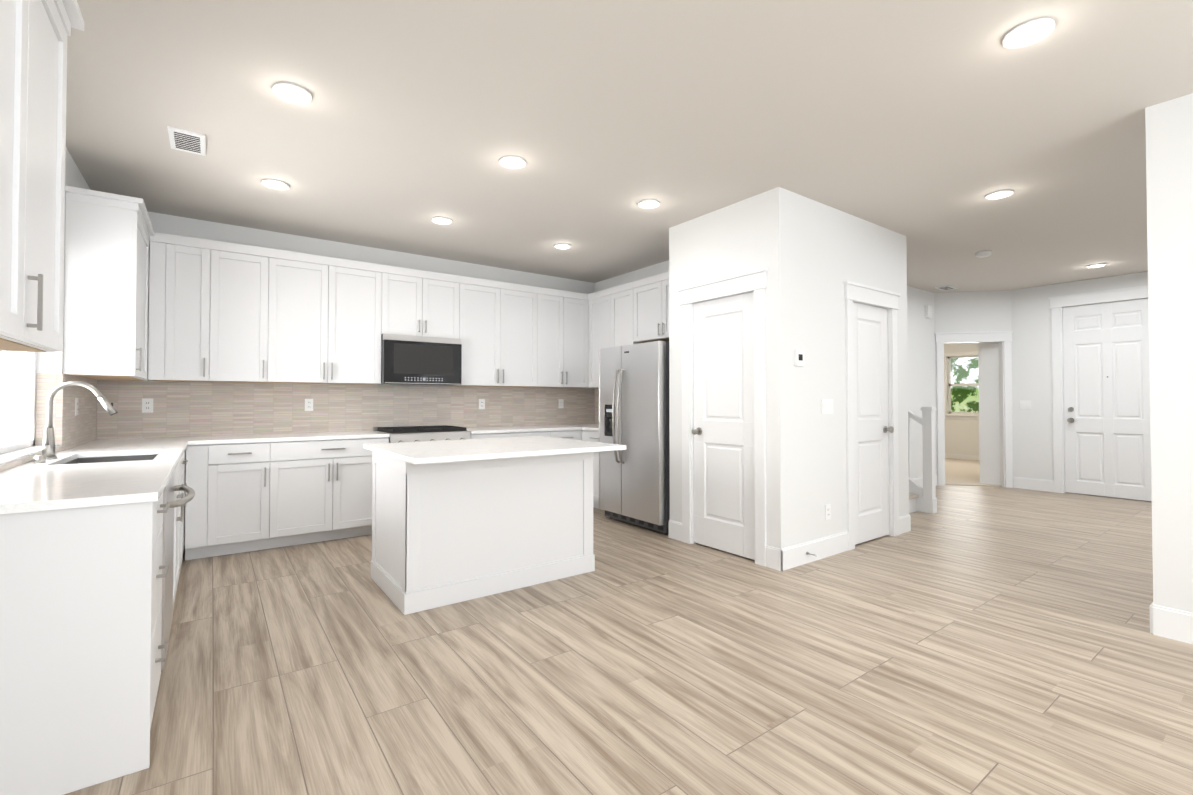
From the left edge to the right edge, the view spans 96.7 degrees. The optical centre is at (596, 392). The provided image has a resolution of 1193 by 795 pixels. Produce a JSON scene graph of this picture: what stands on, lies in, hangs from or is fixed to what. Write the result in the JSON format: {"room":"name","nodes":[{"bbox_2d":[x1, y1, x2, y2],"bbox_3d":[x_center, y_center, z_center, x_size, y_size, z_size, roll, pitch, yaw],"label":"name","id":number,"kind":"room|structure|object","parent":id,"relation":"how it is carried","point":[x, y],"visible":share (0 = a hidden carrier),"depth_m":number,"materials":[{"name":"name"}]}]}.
{"room":"kitchen","nodes":[
{"label":"kitchen","id":0,"kind":"room"},
{"bbox_2d":[1,93,1192,612],"bbox_3d":[3.593,-0.087,4.927,13.380,2.740,9.110,1,-1,-36],"label":"wall","id":1,"kind":"structure","parent":0,"point":[811,255],"depth_m":4.15,"materials":[{"name":"white paint"}]},
{"bbox_2d":[0,351,36,453],"bbox_3d":[-2.902,-0.270,2.551,0.040,1.170,1.360,1,-1,-36],"label":"kitchen window","id":2,"kind":"structure","parent":1,"relation":"in","point":[17,399],"depth_m":2.93,"materials":[{"name":"white glass"}]},
{"bbox_2d":[0,0,83,351],"bbox_3d":[-1.617,-0.705,1.309,0.364,1.139,0.970,1,-1,-36],"label":"upper cabinet","id":3,"kind":"object","parent":1,"relation":"attached to","point":[34,34],"visible":1,"depth_m":1.48,"materials":[{"name":"white wood"}]},
{"bbox_2d":[0,373,99,470],"bbox_3d":[-2.902,0.114,2.755,0.022,0.459,3.300,1,-1,-36],"label":"tile backsplash","id":4,"kind":"structure","parent":1,"relation":"attached to","point":[70,430],"depth_m":3.26,"materials":[{"name":"beige tile"}]},
{"bbox_2d":[75,398,78,415],"bbox_3d":[-3.414,0.095,3.484,0.007,0.115,0.070,1,-1,-36],"label":"outlet","id":5,"kind":"object","parent":4,"relation":"attached to","point":[76,399],"depth_m":3.46,"materials":[{"name":"white plastic"}]},
{"bbox_2d":[63,190,150,380],"bbox_3d":[-3.317,-0.655,3.624,0.329,1.105,0.794,1,-1,-36],"label":"upper cabinet","id":6,"kind":"object","parent":1,"relation":"attached to","point":[143,301],"depth_m":3.32,"materials":[{"name":"white wood"}]},
{"bbox_2d":[147,226,222,381],"bbox_3d":[-3.329,-0.660,4.278,0.458,1.135,0.392,1,-1,-36],"label":"upper cabinet","id":7,"kind":"object","parent":1,"relation":"attached to","point":[187,272],"depth_m":4.19,"materials":[{"name":"white wood"}]},
{"bbox_2d":[219,242,278,382],"bbox_3d":[-3.047,-0.656,4.521,0.517,1.135,0.329,1,-1,-36],"label":"upper cabinet","id":8,"kind":"object","parent":1,"relation":"attached to","point":[249,332],"depth_m":4.44,"materials":[{"name":"white wood"}]},
{"bbox_2d":[275,250,338,383],"bbox_3d":[-2.699,-0.652,4.773,0.577,1.135,0.329,1,-1,-36],"label":"upper cabinet","id":9,"kind":"object","parent":1,"relation":"attached to","point":[308,283],"depth_m":4.69,"materials":[{"name":"white wood"}]},
{"bbox_2d":[100,380,591,438],"bbox_3d":[-1.951,0.157,5.501,4.759,0.459,0.007,1,-1,-36],"label":"tile backsplash","id":10,"kind":"structure","parent":1,"relation":"attached to","point":[182,409],"depth_m":5.00,"materials":[{"name":"beige tile"}]},
{"bbox_2d":[142,398,152,412],"bbox_3d":[-3.623,0.108,4.281,0.070,0.115,0.007,1,-1,-36],"label":"outlet","id":11,"kind":"object","parent":10,"relation":"attached to","point":[147,405],"depth_m":4.28,"materials":[{"name":"white plastic"}]},
{"bbox_2d":[305,399,312,410],"bbox_3d":[-2.688,0.118,4.958,0.070,0.115,0.007,1,-1,-36],"label":"outlet","id":12,"kind":"object","parent":10,"relation":"attached to","point":[308,402],"depth_m":4.96,"materials":[{"name":"white plastic"}]},
{"bbox_2d":[479,399,484,408],"bbox_3d":[-1.291,0.134,5.970,0.070,0.115,0.007,1,-1,-36],"label":"outlet","id":13,"kind":"object","parent":10,"relation":"attached to","point":[481,401],"depth_m":5.97,"materials":[{"name":"white plastic"}]},
{"bbox_2d":[559,399,563,407],"bbox_3d":[-0.440,0.144,6.586,0.070,0.115,0.007,1,-1,-36],"label":"outlet","id":14,"kind":"object","parent":10,"relation":"attached to","point":[561,401],"depth_m":6.59,"materials":[{"name":"white plastic"}]},
{"bbox_2d":[335,258,390,384],"bbox_3d":[-2.327,-0.648,5.043,0.577,1.135,0.329,1,-1,-36],"label":"upper cabinet","id":15,"kind":"object","parent":1,"relation":"attached to","point":[364,287],"depth_m":4.95,"materials":[{"name":"white wood"}]},
{"bbox_2d":[391,266,430,336],"bbox_3d":[-1.961,-0.881,5.312,0.443,0.660,0.329,1,-1,-36],"label":"upper cabinet","id":16,"kind":"object","parent":1,"relation":"attached to","point":[410,288],"depth_m":5.21,"materials":[{"name":"white wood"}]},
{"bbox_2d":[381,333,461,384],"bbox_3d":[-1.806,-0.314,5.368,0.762,0.468,0.400,1,-1,-36],"label":"microwave","id":17,"kind":"object","parent":16,"relation":"attached to","point":[414,360],"visible":0.98,"depth_m":5.19,"materials":[{"name":"grey"}]},
{"bbox_2d":[431,272,462,341],"bbox_3d":[-1.696,-0.878,5.503,0.444,0.660,0.329,1,-1,-36],"label":"upper cabinet","id":18,"kind":"object","parent":1,"relation":"attached to","point":[446,289],"depth_m":5.43,"materials":[{"name":"white wood"}]},
{"bbox_2d":[448,276,506,385],"bbox_3d":[-1.331,-0.637,5.764,0.577,1.135,0.329,1,-1,-36],"label":"upper cabinet","id":19,"kind":"object","parent":1,"relation":"attached to","point":[484,344],"depth_m":5.67,"materials":[{"name":"white wood"}]},
{"bbox_2d":[499,283,542,387],"bbox_3d":[-0.958,-0.633,6.034,0.577,1.135,0.329,1,-1,-36],"label":"upper cabinet","id":20,"kind":"object","parent":1,"relation":"attached to","point":[524,302],"depth_m":5.95,"materials":[{"name":"white wood"}]},
{"bbox_2d":[539,288,558,387],"bbox_3d":[-0.628,-0.629,6.273,0.472,1.135,0.329,1,-1,-36],"label":"upper cabinet","id":21,"kind":"object","parent":1,"relation":"attached to","point":[550,296],"depth_m":6.15,"materials":[{"name":"white wood"}]},
{"bbox_2d":[559,290,586,387],"bbox_3d":[-0.339,-0.626,6.447,0.434,1.135,0.388,1,-1,-36],"label":"upper cabinet","id":22,"kind":"object","parent":1,"relation":"attached to","point":[572,305],"depth_m":6.33,"materials":[{"name":"white wood"}]},
{"bbox_2d":[592,388,598,423],"bbox_3d":[0.316,0.171,6.420,0.009,0.459,1.140,1,-1,-36],"label":"tile backsplash","id":23,"kind":"structure","parent":1,"relation":"attached to","point":[595,391],"depth_m":6.87,"materials":[{"name":"beige tile"}]},
{"bbox_2d":[587,287,614,387],"bbox_3d":[0.153,-0.628,6.334,0.388,1.135,0.528,1,-1,-36],"label":"upper cabinet","id":24,"kind":"object","parent":1,"relation":"attached to","point":[601,304],"depth_m":6.31,"materials":[{"name":"white wood"}]},
{"bbox_2d":[615,281,645,346],"bbox_3d":[0.415,-0.633,6.022,0.329,1.135,0.518,1,-1,-36],"label":"upper cabinet","id":25,"kind":"object","parent":1,"relation":"attached to","point":[624,293],"depth_m":5.89,"materials":[{"name":"white wood"}]},
{"bbox_2d":[635,275,654,341],"bbox_3d":[0.683,-0.876,5.656,0.329,0.660,0.514,1,-1,-36],"label":"upper cabinet","id":26,"kind":"object","parent":1,"relation":"attached to","point":[644,288],"depth_m":5.62,"materials":[{"name":"white wood"}]},
{"bbox_2d":[655,271,668,341],"bbox_3d":[0.939,-0.882,5.303,0.329,0.660,0.591,1,-1,-36],"label":"upper cabinet","id":27,"kind":"object","parent":1,"relation":"attached to","point":[661,280],"depth_m":5.40,"materials":[{"name":"white wood"}]},
{"bbox_2d":[692,292,754,559],"bbox_3d":[0.994,0.253,4.212,0.107,2.013,0.642,1,-1,-36],"label":"pantry door","id":28,"kind":"structure","parent":1,"relation":"in","point":[723,434],"depth_m":4.21,"materials":[{"name":"white wood"}]},
{"bbox_2d":[794,350,804,365],"bbox_3d":[1.494,-0.251,3.906,0.100,0.115,0.022,1,-1,-36],"label":"thermostat","id":29,"kind":"object","parent":1,"relation":"attached to","point":[798,357],"visible":1,"depth_m":3.89,"materials":[{"name":"white plastic"}]},
{"bbox_2d":[821,399,832,413],"bbox_3d":[1.798,0.110,4.129,0.162,0.115,0.009,1,-1,-36],"label":"light switch","id":30,"kind":"object","parent":1,"relation":"attached to","point":[826,406],"depth_m":4.12,"materials":[{"name":"white plastic"}]},
{"bbox_2d":[825,504,830,519],"bbox_3d":[1.797,0.930,4.117,0.070,0.115,0.007,1,-1,-36],"label":"outlet","id":31,"kind":"object","parent":1,"relation":"attached to","point":[827,507],"depth_m":4.11,"materials":[{"name":"white plastic"}]},
{"bbox_2d":[853,302,893,544],"bbox_3d":[2.360,0.258,4.540,0.647,2.013,0.107,1,-1,-36],"label":"closet door","id":32,"kind":"structure","parent":1,"relation":"in","point":[871,428],"depth_m":4.57,"materials":[{"name":"white wood"}]},
{"bbox_2d":[925,305,931,317],"bbox_3d":[4.632,-1.124,7.403,0.130,0.170,0.044,1,-1,-36],"label":"door chime","id":33,"kind":"object","parent":1,"relation":"attached to","point":[928,311],"visible":1,"depth_m":7.37,"materials":[{"name":"white plastic"}]},
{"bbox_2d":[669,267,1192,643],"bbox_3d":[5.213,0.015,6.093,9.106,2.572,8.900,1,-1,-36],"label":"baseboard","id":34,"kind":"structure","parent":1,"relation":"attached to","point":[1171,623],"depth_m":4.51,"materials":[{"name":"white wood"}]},
{"bbox_2d":[948,355,978,413],"bbox_3d":[7.648,-0.154,10.589,0.110,1.190,1.120,1,-1,-36],"label":"room window","id":35,"kind":"structure","parent":1,"relation":"in","point":[963,386],"depth_m":10.86,"materials":[{"name":"white"}]},
{"bbox_2d":[1020,400,1030,408],"bbox_3d":[5.858,0.169,7.243,0.009,0.115,0.116,1,-1,-36],"label":"light switch","id":36,"kind":"object","parent":1,"relation":"attached to","point":[1024,404],"depth_m":7.24,"materials":[{"name":"white plastic"}]},
{"bbox_2d":[1063,298,1151,500],"bbox_3d":[6.347,0.090,6.587,0.116,2.413,0.842,1,-1,-36],"label":"front door","id":37,"kind":"structure","parent":1,"relation":"in","point":[1107,436],"depth_m":6.59,"materials":[{"name":"white wood"}]},
{"bbox_2d":[64,485,1192,794],"bbox_3d":[3.604,1.333,4.906,13.680,0.100,9.500,1,-1,-36],"label":"floor","id":38,"kind":"structure","parent":0,"point":[964,639],"depth_m":2.34,"materials":[{"name":"brown wood"}]},
{"bbox_2d":[0,492,167,794],"bbox_3d":[-1.840,0.796,1.773,0.572,0.874,0.480,1,-1,-36],"label":"base cabinet","id":39,"kind":"object","parent":38,"relation":"on","point":[81,647],"depth_m":1.65,"materials":[{"name":"white wood"}]},
{"bbox_2d":[0,436,191,514],"bbox_3d":[-2.701,0.341,2.894,0.695,0.069,3.344,1,-1,-36],"label":"countertop","id":40,"kind":"structure","parent":39,"relation":"on","point":[58,483],"depth_m":2.10,"materials":[{"name":"stone"}]},
{"bbox_2d":[33,381,117,462],"bbox_3d":[-2.659,0.141,2.714,0.292,0.402,0.251,1,-1,-36],"label":"faucet","id":41,"kind":"object","parent":40,"relation":"on","point":[48,450],"visible":1,"depth_m":2.72,"materials":[{"name":"silver metal"}]},
{"bbox_2d":[65,454,157,463],"bbox_3d":[-2.614,0.556,2.864,0.440,0.358,0.770,1,-1,-36],"label":"sink","id":42,"kind":"object","parent":40,"relation":"in","point":[112,459],"visible":0.02,"depth_m":3.13,"materials":[{"name":"silver metal"}]},
{"bbox_2d":[161,470,194,669],"bbox_3d":[-2.114,0.805,2.248,0.652,0.872,0.602,1,-1,-36],"label":"dishwasher","id":43,"kind":"object","parent":38,"relation":"on","point":[167,557],"visible":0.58,"depth_m":2.30,"materials":[{"name":"grey"}]},
{"bbox_2d":[168,450,187,597],"bbox_3d":[-2.966,0.821,3.327,0.572,0.874,0.458,1,-1,-36],"label":"base cabinet","id":44,"kind":"object","parent":38,"relation":"on","point":[179,475],"depth_m":3.23,"materials":[{"name":"white wood"}]},
{"bbox_2d":[184,504,185,532],"bbox_3d":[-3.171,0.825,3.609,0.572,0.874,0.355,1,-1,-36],"label":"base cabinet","id":45,"kind":"object","parent":38,"relation":"on","point":[184,504],"depth_m":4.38,"materials":[{"name":"white wood"}]},
{"bbox_2d":[185,444,220,559],"bbox_3d":[-3.150,0.835,4.236,0.191,0.874,0.628,1,-1,-36],"label":"base cabinet","id":46,"kind":"object","parent":38,"relation":"on","point":[203,467],"depth_m":4.00,"materials":[{"name":"white wood"}]},
{"bbox_2d":[217,442,280,555],"bbox_3d":[-2.934,0.837,4.393,0.458,0.874,0.628,1,-1,-36],"label":"base cabinet","id":47,"kind":"object","parent":38,"relation":"on","point":[249,497],"depth_m":4.18,"materials":[{"name":"white wood"}]},
{"bbox_2d":[281,437,388,546],"bbox_3d":[-2.449,0.843,4.745,0.976,0.874,0.628,1,-1,-36],"label":"base cabinet","id":48,"kind":"object","parent":38,"relation":"on","point":[326,485],"depth_m":4.48,"materials":[{"name":"white wood"}]},
{"bbox_2d":[192,431,389,444],"bbox_3d":[-2.612,0.388,4.606,1.410,0.030,0.674,1,-1,-36],"label":"countertop","id":49,"kind":"structure","parent":48,"relation":"on","point":[252,438],"depth_m":4.43,"materials":[{"name":"stone"}]},
{"bbox_2d":[374,425,470,442],"bbox_3d":[-1.709,0.815,5.216,0.762,0.945,0.687,1,-1,-36],"label":"range","id":50,"kind":"object","parent":38,"relation":"on","point":[418,433],"visible":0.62,"depth_m":5.04,"materials":[{"name":"grey metal"}]},
{"bbox_2d":[371,451,594,614],"bbox_3d":[-0.790,0.827,3.709,1.318,0.874,0.832,1,-1,-36],"label":"kitchen island","id":51,"kind":"object","parent":38,"relation":"on","point":[445,533],"visible":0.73,"depth_m":3.31,"materials":[{"name":"white wood"}]},
{"bbox_2d":[363,436,625,463],"bbox_3d":[-0.704,0.372,3.615,1.410,0.030,1.140,1,-1,-36],"label":"island countertop","id":52,"kind":"structure","parent":51,"relation":"on","point":[423,452],"depth_m":3.37,"materials":[{"name":"stone"}]},
{"bbox_2d":[471,431,556,438],"bbox_3d":[-1.030,0.859,5.772,0.975,0.874,0.628,1,-1,-36],"label":"base cabinet","id":53,"kind":"object","parent":38,"relation":"on","point":[539,433],"depth_m":5.53,"materials":[{"name":"white"}]},
{"bbox_2d":[466,424,579,433],"bbox_3d":[-0.629,0.411,6.060,1.956,0.030,0.646,1,-1,-36],"label":"countertop","id":54,"kind":"structure","parent":53,"relation":"on","point":[506,429],"depth_m":5.70,"materials":[{"name":"stone"}]},
{"bbox_2d":[557,430,581,439],"bbox_3d":[-0.533,0.865,6.133,0.488,0.874,0.628,1,-1,-36],"label":"base cabinet","id":55,"kind":"object","parent":38,"relation":"on","point":[566,434],"depth_m":5.93,"materials":[{"name":"white"}]},
{"bbox_2d":[582,430,602,509],"bbox_3d":[0.048,0.866,6.226,0.656,0.874,1.158,1,-1,-36],"label":"base cabinet","id":56,"kind":"object","parent":38,"relation":"on","point":[590,435],"visible":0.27,"depth_m":5.82,"materials":[{"name":"white wood"}]},
{"bbox_2d":[580,424,598,430],"bbox_3d":[0.244,0.409,5.959,0.662,0.030,0.485,1,-1,-36],"label":"countertop","id":57,"kind":"structure","parent":56,"relation":"on","point":[593,427],"depth_m":5.99,"materials":[{"name":"stone"}]},
{"bbox_2d":[599,341,669,534],"bbox_3d":[0.562,0.420,5.248,0.832,1.735,0.910,1,-1,-36],"label":"refrigerator","id":58,"kind":"object","parent":38,"relation":"on","point":[634,482],"visible":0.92,"depth_m":4.95,"materials":[{"name":"grey metal"}]},
{"bbox_2d":[908,407,936,513],"bbox_3d":[2.423,0.475,6.502,1.079,1.665,2.742,1,-1,-36],"label":"stair railing","id":59,"kind":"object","parent":38,"relation":"on","point":[924,499],"depth_m":5.70,"materials":[{"name":"white wood"}]},
{"bbox_2d":[945,458,1001,486],"bbox_3d":[5.758,1.350,9.672,4.000,0.012,3.710,1,-1,-36],"label":"floor carpet","id":60,"kind":"object","parent":38,"relation":"on","point":[962,472],"visible":0.08,"depth_m":8.79,"materials":[{"name":"beige carpet"}]},
{"bbox_2d":[66,0,1192,292],"bbox_3d":[3.604,-1.507,4.951,13.680,0.100,9.500,1,-1,-36],"label":"ceiling","id":61,"kind":"structure","parent":0,"point":[924,126],"depth_m":2.91,"materials":[{"name":"white paint"}]},
{"bbox_2d":[167,126,205,155],"bbox_3d":[-2.415,-1.479,3.133,0.170,0.012,0.300,1,-1,-36],"label":"ceiling vent","id":62,"kind":"object","parent":61,"relation":"in","point":[187,141],"visible":1,"depth_m":3.12,"materials":[{"name":"white plastic"}]},
{"bbox_2d":[261,179,288,189],"bbox_3d":[-2.273,-1.469,3.755,0.170,0.012,0.170,1,-1,-36],"label":"recessed light","id":63,"kind":"object","parent":61,"relation":"in","point":[275,184],"visible":0.96,"depth_m":3.74,"materials":[{"name":"white plastic"}]},
{"bbox_2d":[272,82,311,103],"bbox_3d":[-1.513,-1.487,2.638,0.170,0.012,0.170,1,-1,-36],"label":"recessed light","id":64,"kind":"object","parent":61,"relation":"in","point":[291,92],"visible":0.96,"depth_m":2.63,"materials":[{"name":"white plastic"}]},
{"bbox_2d":[432,217,451,224],"bbox_3d":[-1.314,-1.458,4.511,0.170,0.012,0.170,1,-1,-36],"label":"recessed light","id":65,"kind":"object","parent":61,"relation":"in","point":[442,220],"visible":0.9,"depth_m":4.49,"materials":[{"name":"white plastic"}]},
{"bbox_2d":[499,156,525,168],"bbox_3d":[-0.538,-1.475,3.406,0.170,0.012,0.170,1,-1,-36],"label":"recessed light","id":66,"kind":"object","parent":61,"relation":"in","point":[512,162],"visible":0.98,"depth_m":3.39,"materials":[{"name":"white plastic"}]},
{"bbox_2d":[554,243,570,248],"bbox_3d":[-0.336,-1.446,5.257,0.170,0.012,0.170,1,-1,-36],"label":"recessed light","id":67,"kind":"object","parent":61,"relation":"in","point":[562,246],"visible":0.88,"depth_m":5.24,"materials":[{"name":"white plastic"}]},
{"bbox_2d":[638,199,659,208],"bbox_3d":[0.408,-1.464,4.128,0.170,0.012,0.170,1,-1,-36],"label":"recessed light","id":68,"kind":"object","parent":61,"relation":"in","point":[648,204],"visible":0.94,"depth_m":4.12,"materials":[{"name":"white plastic"}]},
{"bbox_2d":[934,285,957,290],"bbox_3d":[4.743,-1.415,7.195,0.300,0.012,0.170,1,-1,-36],"label":"ceiling vent","id":69,"kind":"object","parent":61,"relation":"in","point":[946,287],"visible":1,"depth_m":7.16,"materials":[{"name":"white plastic"}]},
{"bbox_2d":[975,250,991,257],"bbox_3d":[4.005,-1.426,5.487,0.140,0.044,0.140,1,-1,-36],"label":"smoke detector","id":70,"kind":"object","parent":61,"relation":"attached to","point":[982,254],"visible":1,"depth_m":5.45,"materials":[{"name":"white plastic"}]},
{"bbox_2d":[985,189,1013,199],"bbox_3d":[2.991,-1.466,3.938,0.170,0.012,0.170,1,-1,-36],"label":"recessed light","id":71,"kind":"object","parent":61,"relation":"in","point":[998,194],"visible":0.96,"depth_m":3.92,"materials":[{"name":"white plastic"}]},
{"bbox_2d":[1003,18,1054,48],"bbox_3d":[1.798,-1.494,2.209,0.170,0.012,0.170,1,-1,-36],"label":"recessed light","id":72,"kind":"object","parent":61,"relation":"in","point":[1030,32],"visible":1,"depth_m":2.20,"materials":[{"name":"white plastic"}]},
{"bbox_2d":[1086,263,1106,267],"bbox_3d":[5.664,-1.434,6.010,0.170,0.012,0.170,1,-1,-36],"label":"recessed light","id":73,"kind":"object","parent":61,"relation":"in","point":[1096,265],"visible":1,"depth_m":5.98,"materials":[{"name":"white plastic"}]}
]}

